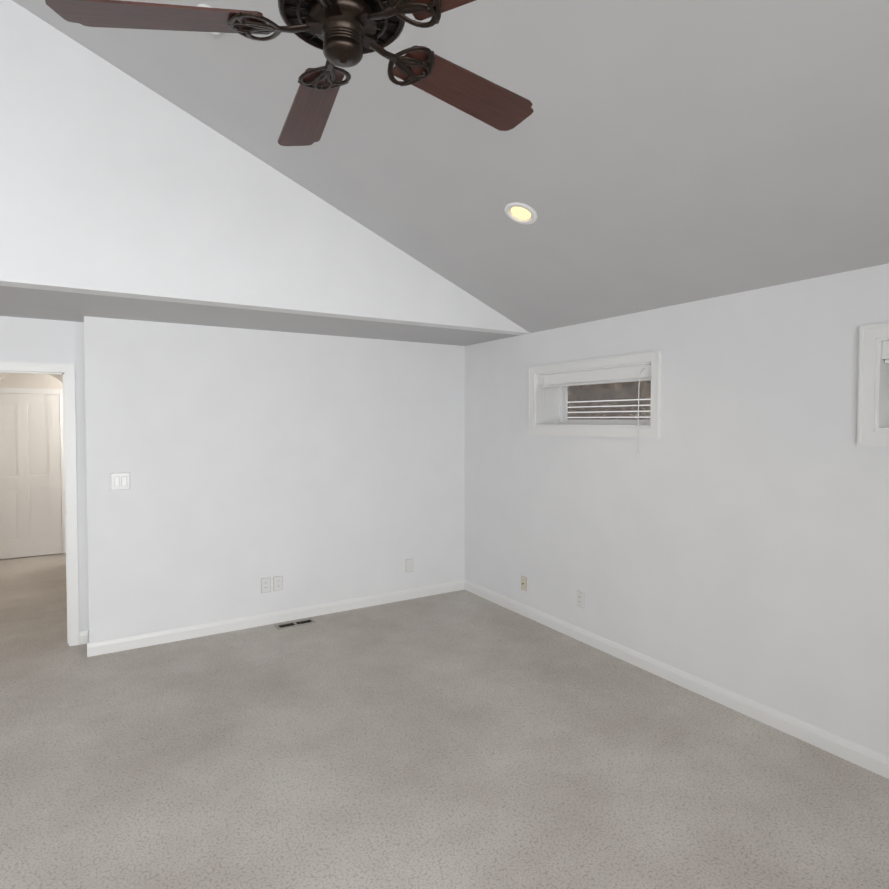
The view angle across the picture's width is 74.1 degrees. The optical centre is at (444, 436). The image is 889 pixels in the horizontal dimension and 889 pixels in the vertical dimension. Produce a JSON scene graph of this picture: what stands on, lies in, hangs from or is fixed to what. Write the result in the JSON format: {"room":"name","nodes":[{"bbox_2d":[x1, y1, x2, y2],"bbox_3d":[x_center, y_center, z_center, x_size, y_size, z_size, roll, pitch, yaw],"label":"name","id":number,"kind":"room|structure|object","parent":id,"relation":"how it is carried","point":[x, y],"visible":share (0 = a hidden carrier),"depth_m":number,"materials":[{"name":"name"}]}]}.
{"room":"empty bedroom","nodes":[
{"label":"empty bedroom","id":0,"kind":"room"},
{"bbox_2d":[0,372,62,382],"bbox_3d":[-4.553,0.286,6.756,1.350,2.410,0.140,-1,2,-31],"label":"wall","id":1,"kind":"structure","parent":0,"point":[57,376],"depth_m":6.72,"materials":[{"name":"paint"}]},
{"bbox_2d":[0,373,62,558],"bbox_3d":[-4.355,0.258,7.756,2.970,2.410,0.120,-1,2,-31],"label":"wall","id":2,"kind":"structure","parent":0,"point":[29,380],"depth_m":7.23,"materials":[{"name":"paint"}]},
{"bbox_2d":[0,393,61,558],"bbox_3d":[-5.115,0.473,7.154,0.750,1.988,0.085,-1,2,-31],"label":"hall door","id":3,"kind":"structure","parent":2,"relation":"in","point":[30,498],"depth_m":7.20,"materials":[{"name":"white paint"}]},
{"bbox_2d":[0,388,65,552],"bbox_3d":[-5.124,0.443,7.211,0.835,2.070,0.018,-1,2,-31],"label":"door frame","id":4,"kind":"structure","parent":2,"relation":"attached to","point":[31,391],"depth_m":7.38,"materials":[{"name":"white paint"}]},
{"bbox_2d":[0,316,88,641],"bbox_3d":[-4.390,0.379,3.448,3.920,2.410,0.120,-1,2,-31],"label":"wall","id":5,"kind":"structure","parent":0,"point":[39,340],"depth_m":4.35,"materials":[{"name":"paint"}]},
{"bbox_2d":[0,361,79,645],"bbox_3d":[-3.178,0.514,4.192,0.954,2.097,0.156,-1,2,-31],"label":"door frame","id":6,"kind":"structure","parent":5,"relation":"attached to","point":[66,371],"depth_m":4.36,"materials":[{"name":"white paint"}]},
{"bbox_2d":[83,630,88,639],"bbox_3d":[-2.616,1.512,4.317,0.020,0.095,0.300,-1,2,-31],"label":"baseboard","id":7,"kind":"structure","parent":5,"relation":"attached to","point":[85,633],"depth_m":4.42,"materials":[{"name":"white paint"}]},
{"bbox_2d":[0,286,518,345],"bbox_3d":[-3.639,-0.942,5.405,7.680,0.120,5.060,-1,2,-31],"label":"soffit","id":8,"kind":"structure","parent":0,"point":[40,304],"depth_m":4.14,"materials":[{"name":"paint"}]},
{"bbox_2d":[0,0,529,334],"bbox_3d":[-2.353,-1.564,3.126,7.120,1.492,0.140,-1,2,-31],"label":"wall","id":9,"kind":"structure","parent":0,"point":[115,181],"depth_m":3.46,"materials":[{"name":"paint"}]},
{"bbox_2d":[84,316,464,642],"bbox_3d":[-1.844,0.294,6.454,3.560,2.410,3.200,-1,2,-31],"label":"wall","id":10,"kind":"structure","parent":0,"point":[313,469],"depth_m":4.79,"materials":[{"name":"paint"}]},
{"bbox_2d":[111,473,129,489],"bbox_3d":[-2.346,0.324,4.264,0.122,0.122,0.015,-1,2,-31],"label":"switch plate","id":11,"kind":"object","parent":10,"relation":"attached to","point":[120,481],"visible":1,"depth_m":4.26,"materials":[{"name":"white plastic"}]},
{"bbox_2d":[261,577,270,592],"bbox_3d":[-1.464,1.220,4.831,0.076,0.119,0.010,-1,2,-31],"label":"electrical outlet","id":12,"kind":"object","parent":10,"relation":"attached to","point":[265,585],"visible":1,"depth_m":4.83,"materials":[{"name":"white plastic"}]},
{"bbox_2d":[83,580,462,656],"bbox_3d":[-1.184,1.493,5.006,3.175,0.095,0.015,-1,2,-31],"label":"baseboard","id":13,"kind":"structure","parent":10,"relation":"attached to","point":[194,631],"depth_m":4.80,"materials":[{"name":"white paint"}]},
{"bbox_2d":[273,576,282,590],"bbox_3d":[-1.379,1.219,4.883,0.076,0.119,0.010,-1,2,-31],"label":"electrical outlet","id":14,"kind":"object","parent":10,"relation":"attached to","point":[277,583],"visible":1,"depth_m":4.88,"materials":[{"name":"white plastic"}]},
{"bbox_2d":[406,559,412,571],"bbox_3d":[-0.328,1.211,5.527,0.079,0.122,0.006,-1,2,-31],"label":"electrical outlet","id":15,"kind":"object","parent":10,"relation":"attached to","point":[409,565],"visible":1,"depth_m":5.52,"materials":[{"name":"white plastic"}]},
{"bbox_2d":[0,553,888,888],"bbox_3d":[-2.109,1.627,2.989,7.860,0.060,11.300,-1,2,-31],"label":"floor","id":16,"kind":"structure","parent":0,"point":[460,739],"depth_m":2.84,"materials":[{"name":"carpet"}]},
{"bbox_2d":[275,618,315,629],"bbox_3d":[-1.228,1.541,4.846,0.310,0.008,0.105,-1,2,-31],"label":"air vent register","id":17,"kind":"object","parent":16,"relation":"on","point":[294,624],"visible":1,"depth_m":4.84,"materials":[{"name":"beige metal"}]},
{"bbox_2d":[12,0,888,332],"bbox_3d":[-0.773,-1.500,0.693,7.680,1.802,5.940,-1,2,-31],"label":"ceiling","id":18,"kind":"structure","parent":0,"point":[650,154],"depth_m":2.77,"materials":[{"name":"paint"}]},
{"bbox_2d":[197,4,220,34],"bbox_3d":[-1.083,-1.908,2.708,0.140,0.046,0.140,25,-12,-29],"label":"smoke detector","id":19,"kind":"object","parent":18,"relation":"attached to","point":[205,5],"visible":0.1,"depth_m":2.65,"materials":[{"name":"white plastic"}]},
{"bbox_2d":[45,0,533,145],"bbox_3d":[-0.239,-1.405,1.428,1.245,1.023,1.238,-1,2,-31],"label":"ceiling fan","id":20,"kind":"object","parent":18,"relation":"hanging from","point":[345,33],"visible":1,"depth_m":1.42,"materials":[{"name":"brown wood"}]},
{"bbox_2d":[504,202,536,223],"bbox_3d":[0.444,-1.300,3.353,0.196,0.081,0.196,25,-12,-29],"label":"recessed light","id":21,"kind":"object","parent":18,"relation":"in","point":[520,211],"visible":0.81,"depth_m":3.34,"materials":[{"name":"white paint"}]},
{"bbox_2d":[465,263,888,756],"bbox_3d":[2.127,0.391,3.021,0.360,2.410,6.800,-1,2,-31],"label":"wall","id":22,"kind":"structure","parent":0,"point":[728,530],"depth_m":3.47,"materials":[{"name":"paint"}]},
{"bbox_2d":[521,576,526,590],"bbox_3d":[0.688,1.257,5.041,0.018,0.119,0.068,-1,2,-31],"label":"electrical outlet","id":23,"kind":"object","parent":22,"relation":"attached to","point":[523,583],"visible":0.98,"depth_m":5.04,"materials":[{"name":"beige plastic"}]},
{"bbox_2d":[577,591,583,607],"bbox_3d":[1.033,1.240,4.483,0.010,0.119,0.076,-1,2,-31],"label":"electrical outlet","id":24,"kind":"object","parent":22,"relation":"attached to","point":[580,599],"visible":1,"depth_m":4.48,"materials":[{"name":"white plastic"}]},
{"bbox_2d":[528,351,660,457],"bbox_3d":[1.181,-0.223,4.468,0.350,0.704,1.316,-1,2,-31],"label":"window","id":25,"kind":"structure","parent":22,"relation":"in","point":[548,384],"depth_m":4.43,"materials":[{"name":"white paint"}]},
{"bbox_2d":[567,399,650,417],"bbox_3d":[2.288,0.667,3.280,0.016,1.843,5.461,-1,2,-31],"label":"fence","id":26,"kind":"object","parent":25,"relation":"in","point":[609,411],"depth_m":4.79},
{"bbox_2d":[463,580,888,778],"bbox_3d":[1.907,1.548,3.054,0.015,0.095,6.570,-1,2,-31],"label":"baseboard","id":27,"kind":"structure","parent":22,"relation":"attached to","point":[861,756],"depth_m":3.53,"materials":[{"name":"white paint"}]},
{"bbox_2d":[857,323,888,445],"bbox_3d":[2.470,-0.164,2.355,0.350,0.704,1.316,-1,2,-31],"label":"window","id":28,"kind":"structure","parent":22,"relation":"in","point":[873,410],"depth_m":2.79,"materials":[{"name":"white paint"}]},
{"label":"outside","id":29,"kind":"structure","parent":0,"visible":0},
{"bbox_2d":[567,380,650,419],"bbox_3d":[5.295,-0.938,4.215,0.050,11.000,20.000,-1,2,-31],"label":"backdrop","id":30,"kind":"structure","parent":29,"point":[610,392],"depth_m":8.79,"materials":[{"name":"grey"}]}
]}

